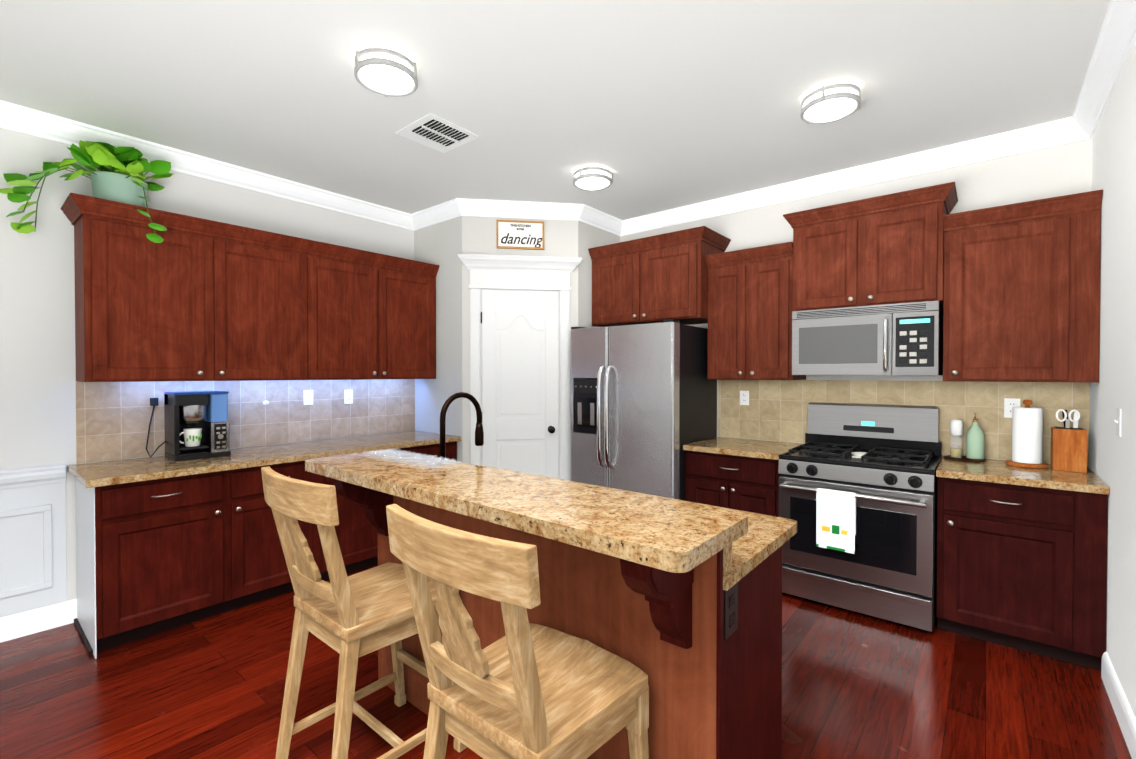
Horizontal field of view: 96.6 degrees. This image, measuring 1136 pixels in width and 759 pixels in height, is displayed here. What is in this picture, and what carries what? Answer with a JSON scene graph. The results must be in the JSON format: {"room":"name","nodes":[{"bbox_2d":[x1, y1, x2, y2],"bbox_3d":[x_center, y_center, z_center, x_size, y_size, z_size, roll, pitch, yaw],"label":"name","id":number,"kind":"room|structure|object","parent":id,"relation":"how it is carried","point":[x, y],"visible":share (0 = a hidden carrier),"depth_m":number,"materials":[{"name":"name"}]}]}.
{"room":"kitchen","nodes":[
{"label":"kitchen","id":0,"kind":"room"},
{"bbox_2d":[0,128,414,600],"bbox_3d":[-3.183,-0.025,2.615,0.120,2.860,8.370,1,1,40],"label":"wall","id":1,"kind":"structure","parent":0,"point":[38,381],"depth_m":2.86,"materials":[{"name":"white paint"}]},
{"bbox_2d":[0,464,66,617],"bbox_3d":[-4.330,0.897,1.124,0.030,0.788,4.595,1,1,40],"label":"wainscoting","id":2,"kind":"structure","parent":1,"relation":"attached to","point":[33,558],"depth_m":2.79,"materials":[{"name":"white paint"}]},
{"bbox_2d":[0,599,76,642],"bbox_3d":[-4.322,1.356,1.149,0.016,0.130,4.635,1,1,40],"label":"baseboard","id":3,"kind":"structure","parent":1,"relation":"attached to","point":[25,623],"depth_m":2.81,"materials":[{"name":"white paint"}]},
{"bbox_2d":[69,194,308,381],"bbox_3d":[-2.350,-0.485,3.241,0.350,0.986,1.124,1,1,40],"label":"upper cabinet","id":4,"kind":"object","parent":1,"relation":"attached to","point":[189,298],"depth_m":3.03,"materials":[{"name":"brown wood"}]},
{"bbox_2d":[0,140,174,242],"bbox_3d":[-2.582,-1.038,2.783,0.553,0.578,0.731,1,1,40],"label":"pothos","id":5,"kind":"object","parent":4,"relation":"on","point":[119,176],"visible":0.88,"depth_m":2.82,"materials":[{"name":"green plant"}]},
{"bbox_2d":[76,379,414,463],"bbox_3d":[-2.128,0.240,3.796,0.002,0.476,2.250,1,1,40],"label":"backsplash","id":6,"kind":"structure","parent":1,"relation":"attached to","point":[113,420],"depth_m":3.64,"materials":[{"name":"tile"}]},
{"bbox_2d":[303,390,312,404],"bbox_3d":[-2.012,0.140,3.926,0.007,0.116,0.072,1,1,40],"label":"electrical outlet","id":7,"kind":"object","parent":6,"relation":"attached to","point":[307,397],"visible":1,"depth_m":3.92,"materials":[{"name":"white plastic"}]},
{"bbox_2d":[344,390,352,403],"bbox_3d":[-1.807,0.142,4.172,0.008,0.116,0.072,1,1,40],"label":"electrical outlet","id":8,"kind":"object","parent":6,"relation":"attached to","point":[348,396],"visible":1,"depth_m":4.17,"materials":[{"name":"white plastic"}]},
{"bbox_2d":[305,239,439,379],"bbox_3d":[-1.634,-0.495,4.106,0.350,0.986,1.122,1,1,40],"label":"upper cabinet","id":9,"kind":"object","parent":1,"relation":"attached to","point":[372,315],"depth_m":3.94,"materials":[{"name":"brown wood"}]},
{"bbox_2d":[414,216,619,463],"bbox_3d":[-0.458,-0.049,4.753,1.350,2.860,1.360,1,1,40],"label":"wall","id":10,"kind":"structure","parent":0,"point":[443,245],"depth_m":4.33,"materials":[{"name":"grey paint"}]},
{"bbox_2d":[481,290,558,478],"bbox_3d":[-0.393,0.315,4.259,0.477,2.118,0.501,1,1,40],"label":"pantry door","id":11,"kind":"structure","parent":10,"relation":"in","point":[520,377],"depth_m":4.25,"materials":[{"name":"white paint"}]},
{"bbox_2d":[496,220,543,249],"bbox_3d":[-0.399,-1.216,4.259,0.399,0.234,0.020,0,1,-8],"label":"sign","id":12,"kind":"object","parent":10,"relation":"attached to","point":[514,234],"visible":1,"depth_m":4.25,"materials":[{"name":"white paper"}]},
{"bbox_2d":[458,254,581,480],"bbox_3d":[-0.395,0.181,4.241,1.026,2.410,0.098,0,1,-8],"label":"door frame","id":13,"kind":"structure","parent":10,"relation":"attached to","point":[518,273],"depth_m":4.24,"materials":[{"name":"white paint"}]},
{"bbox_2d":[0,0,1135,235],"bbox_3d":[-1.442,-1.381,1.080,4.500,0.115,8.250,1,1,40],"label":"crown molding","id":14,"kind":"structure","parent":10,"relation":"attached to","point":[1114,46],"depth_m":3.36,"materials":[{"name":"white paint"}]},
{"bbox_2d":[0,0,1109,219],"bbox_3d":[-1.404,-1.469,1.125,4.740,0.060,8.370,1,1,40],"label":"ceiling","id":15,"kind":"structure","parent":0,"point":[653,106],"depth_m":2.49,"materials":[{"name":"white paint"}]},
{"bbox_2d":[354,47,417,96],"bbox_3d":[-0.833,-1.407,2.317,0.274,0.090,0.280,1,1,40],"label":"ceiling light","id":16,"kind":"object","parent":15,"relation":"attached to","point":[385,72],"visible":1,"depth_m":2.26,"materials":[{"name":"silver metal"}]},
{"bbox_2d":[395,113,479,152],"bbox_3d":[-0.775,-1.451,3.014,0.350,0.016,0.350,1,1,40],"label":"ceiling vent","id":17,"kind":"object","parent":15,"relation":"in","point":[433,131],"visible":1,"depth_m":2.99,"materials":[{"name":"white metal"}]},
{"bbox_2d":[573,166,612,190],"bbox_3d":[0.171,-1.421,3.576,0.274,0.090,0.280,1,1,40],"label":"ceiling light","id":18,"kind":"object","parent":15,"relation":"attached to","point":[592,178],"visible":1,"depth_m":3.50,"materials":[{"name":"silver metal"}]},
{"bbox_2d":[801,83,860,123],"bbox_3d":[1.337,-1.410,2.585,0.274,0.090,0.280,1,1,40],"label":"ceiling light","id":19,"kind":"object","parent":15,"relation":"attached to","point":[823,104],"visible":0.98,"depth_m":2.53,"materials":[{"name":"silver metal"}]},
{"bbox_2d":[0,565,1131,758],"bbox_3d":[-1.404,1.451,1.158,4.740,0.060,8.370,1,1,40],"label":"floor","id":20,"kind":"structure","parent":0,"point":[856,685],"depth_m":2.25,"materials":[{"name":"brown wood"}]},
{"bbox_2d":[74,463,326,658],"bbox_3d":[-2.242,0.961,3.164,0.635,0.875,1.132,1,1,40],"label":"base cabinet","id":21,"kind":"object","parent":20,"relation":"on","point":[163,543],"depth_m":2.80,"materials":[{"name":"brown wood"}]},
{"bbox_2d":[67,431,460,486],"bbox_3d":[-1.878,0.501,3.564,0.664,0.037,2.288,1,1,40],"label":"countertop","id":22,"kind":"structure","parent":21,"relation":"on","point":[107,473],"depth_m":3.10,"materials":[{"name":"beige stone"}]},
{"bbox_2d":[146,391,230,460],"bbox_3d":[-2.396,0.281,3.188,0.343,0.408,0.379,1,1,40],"label":"coffee maker","id":23,"kind":"object","parent":22,"relation":"on","point":[196,424],"visible":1,"depth_m":3.13,"materials":[{"name":"black plastic"}]},
{"bbox_2d":[261,466,466,758],"bbox_3d":[-0.743,0.863,1.855,0.500,1.100,0.581,1,1,40],"label":"bar stool","id":24,"kind":"object","parent":20,"relation":"on","point":[351,619],"visible":0.79,"depth_m":1.72,"materials":[{"name":"brown wood"}]},
{"bbox_2d":[327,443,456,579],"bbox_3d":[-1.523,0.951,4.032,0.635,0.875,1.122,1,1,40],"label":"base cabinet","id":25,"kind":"object","parent":20,"relation":"on","point":[357,538],"depth_m":3.61,"materials":[{"name":"brown wood"}]},
{"bbox_2d":[386,504,648,758],"bbox_3d":[-0.108,0.869,1.329,0.500,1.100,0.581,1,1,40],"label":"bar stool","id":26,"kind":"object","parent":20,"relation":"on","point":[523,688],"visible":1,"depth_m":1.19,"materials":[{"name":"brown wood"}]},
{"bbox_2d":[334,457,796,758],"bbox_3d":[-0.113,0.898,2.000,1.678,1.027,0.896,1,1,40],"label":"kitchen island","id":27,"kind":"object","parent":20,"relation":"on","point":[678,602],"depth_m":1.49,"materials":[{"name":"brown wood"}]},
{"bbox_2d":[305,450,752,577],"bbox_3d":[-0.323,0.366,1.730,1.760,0.043,0.390,1,1,40],"label":"island countertop","id":28,"kind":"structure","parent":27,"relation":"on","point":[675,537],"depth_m":1.40,"materials":[{"name":"beige stone"}]},
{"bbox_2d":[366,448,460,467],"bbox_3d":[-0.676,0.328,2.166,0.520,0.021,0.150,1,1,40],"label":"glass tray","id":29,"kind":"object","parent":28,"relation":"on","point":[395,451],"visible":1,"depth_m":2.15,"materials":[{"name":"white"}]},
{"bbox_2d":[440,392,483,460],"bbox_3d":[-0.472,0.276,2.307,0.118,0.438,0.263,1,1,40],"label":"faucet","id":30,"kind":"object","parent":28,"relation":"on","point":[479,436],"visible":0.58,"depth_m":2.30,"materials":[{"name":"brown metal"}]},
{"bbox_2d":[570,319,716,500],"bbox_3d":[0.595,0.476,4.180,0.960,1.823,0.840,1,1,40],"label":"refrigerator","id":31,"kind":"object","parent":20,"relation":"on","point":[643,404],"visible":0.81,"depth_m":3.86,"materials":[{"name":"silver metal"}]},
{"bbox_2d":[683,449,779,516],"bbox_3d":[1.319,0.954,3.758,0.681,0.875,0.635,1,1,40],"label":"base cabinet","id":32,"kind":"object","parent":20,"relation":"on","point":[749,484],"depth_m":3.49,"materials":[{"name":"brown wood"}]},
{"bbox_2d":[683,437,801,460],"bbox_3d":[1.311,0.499,3.743,0.681,0.037,0.649,1,1,40],"label":"countertop","id":33,"kind":"structure","parent":32,"relation":"on","point":[730,447],"depth_m":3.64,"materials":[{"name":"beige stone"}]},
{"bbox_2d":[778,402,942,631],"bbox_3d":[1.851,0.785,3.221,0.812,1.225,0.756,1,1,40],"label":"gas range","id":34,"kind":"object","parent":20,"relation":"on","point":[863,540],"visible":1,"depth_m":3.00,"materials":[{"name":"silver metal"}]},
{"bbox_2d":[936,477,1107,670],"bbox_3d":[2.466,0.965,2.808,0.645,0.875,0.635,1,1,40],"label":"base cabinet","id":35,"kind":"object","parent":20,"relation":"on","point":[1021,558],"depth_m":2.55,"materials":[{"name":"brown wood"}]},
{"bbox_2d":[936,455,1108,496],"bbox_3d":[2.456,0.509,2.794,0.649,0.037,0.649,1,1,40],"label":"countertop","id":36,"kind":"structure","parent":35,"relation":"on","point":[995,471],"depth_m":2.63,"materials":[{"name":"beige stone"}]},
{"bbox_2d":[944,455,985,461],"bbox_3d":[2.409,0.481,3.078,0.202,0.010,0.202,1,1,40],"label":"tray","id":37,"kind":"object","parent":36,"relation":"on","point":[962,458],"visible":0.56,"depth_m":3.02,"materials":[{"name":"brown wood"}]},
{"bbox_2d":[950,419,962,457],"bbox_3d":[2.361,0.360,3.082,0.062,0.233,0.076,1,1,40],"label":"salt shaker","id":38,"kind":"object","parent":37,"relation":"on","point":[956,427],"visible":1,"depth_m":3.07,"materials":[{"name":"clear glass"}]},
{"bbox_2d":[966,413,983,458],"bbox_3d":[2.461,0.338,3.060,0.086,0.277,0.086,1,1,40],"label":"soap bottle","id":39,"kind":"object","parent":37,"relation":"on","point":[975,442],"visible":1,"depth_m":3.03,"materials":[{"name":"green ceramic"}]},
{"bbox_2d":[1005,399,1048,468],"bbox_3d":[2.599,0.301,2.867,0.184,0.376,0.184,1,1,40],"label":"paper towel holder","id":40,"kind":"object","parent":36,"relation":"on","point":[1027,433],"visible":1,"depth_m":2.82,"materials":[{"name":"white paper"}]},
{"bbox_2d":[1050,409,1086,472],"bbox_3d":[2.715,0.325,2.748,0.130,0.330,0.135,1,1,40],"label":"knife block","id":41,"kind":"object","parent":36,"relation":"on","point":[1068,452],"visible":1,"depth_m":2.71,"materials":[{"name":"brown wood"}]},
{"bbox_2d":[620,139,1091,467],"bbox_3d":[1.227,-0.044,4.318,4.500,2.860,0.120,1,1,40],"label":"wall","id":42,"kind":"structure","parent":0,"point":[1056,171],"depth_m":3.20,"materials":[{"name":"grey paint"}]},
{"bbox_2d":[588,182,1102,381],"bbox_3d":[1.546,-0.567,3.638,3.143,1.141,0.504,1,1,40],"label":"upper cabinet","id":43,"kind":"object","parent":42,"relation":"attached to","point":[1014,289],"visible":1,"depth_m":3.09,"materials":[{"name":"brown wood"}]},
{"bbox_2d":[792,300,942,374],"bbox_3d":[1.948,-0.245,3.326,0.806,0.433,0.464,1,1,40],"label":"microwave","id":44,"kind":"object","parent":43,"relation":"attached to","point":[898,339],"visible":1,"depth_m":3.15,"materials":[{"name":"silver metal"}]},
{"bbox_2d":[718,380,1089,466],"bbox_3d":[2.087,0.400,3.531,2.165,0.789,0.002,1,1,40],"label":"backsplash","id":45,"kind":"structure","parent":42,"relation":"attached to","point":[775,410],"depth_m":3.34,"materials":[{"name":"tile"}]},
{"bbox_2d":[740,391,748,404],"bbox_3d":[1.419,0.148,4.074,0.072,0.116,0.008,1,1,40],"label":"electrical outlet","id":46,"kind":"object","parent":45,"relation":"attached to","point":[744,397],"visible":1,"depth_m":4.07,"materials":[{"name":"white plastic"}]},
{"bbox_2d":[1004,398,1019,417],"bbox_3d":[2.667,0.172,3.040,0.072,0.116,0.008,1,1,40],"label":"electrical outlet","id":47,"kind":"object","parent":45,"relation":"attached to","point":[1010,404],"visible":0.73,"depth_m":3.05,"materials":[{"name":"white plastic"}]},
{"bbox_2d":[1089,42,1135,718],"bbox_3d":[2.097,-0.016,1.747,0.120,2.860,2.970,1,1,40],"label":"wall","id":48,"kind":"structure","parent":0,"point":[1112,460],"depth_m":2.20,"materials":[{"name":"white paint"}]},
{"bbox_2d":[1114,408,1121,436],"bbox_3d":[2.365,0.184,2.183,0.018,0.116,0.072,1,1,40],"label":"light switch","id":49,"kind":"object","parent":48,"relation":"attached to","point":[1118,420],"visible":1,"depth_m":2.17,"materials":[{"name":"white plastic"}]},
{"bbox_2d":[1101,651,1135,758],"bbox_3d":[1.812,1.352,1.525,0.016,0.130,2.240,1,1,40],"label":"baseboard","id":50,"kind":"structure","parent":48,"relation":"attached to","point":[1126,719],"depth_m":2.07,"materials":[{"name":"white paint"}]}
]}

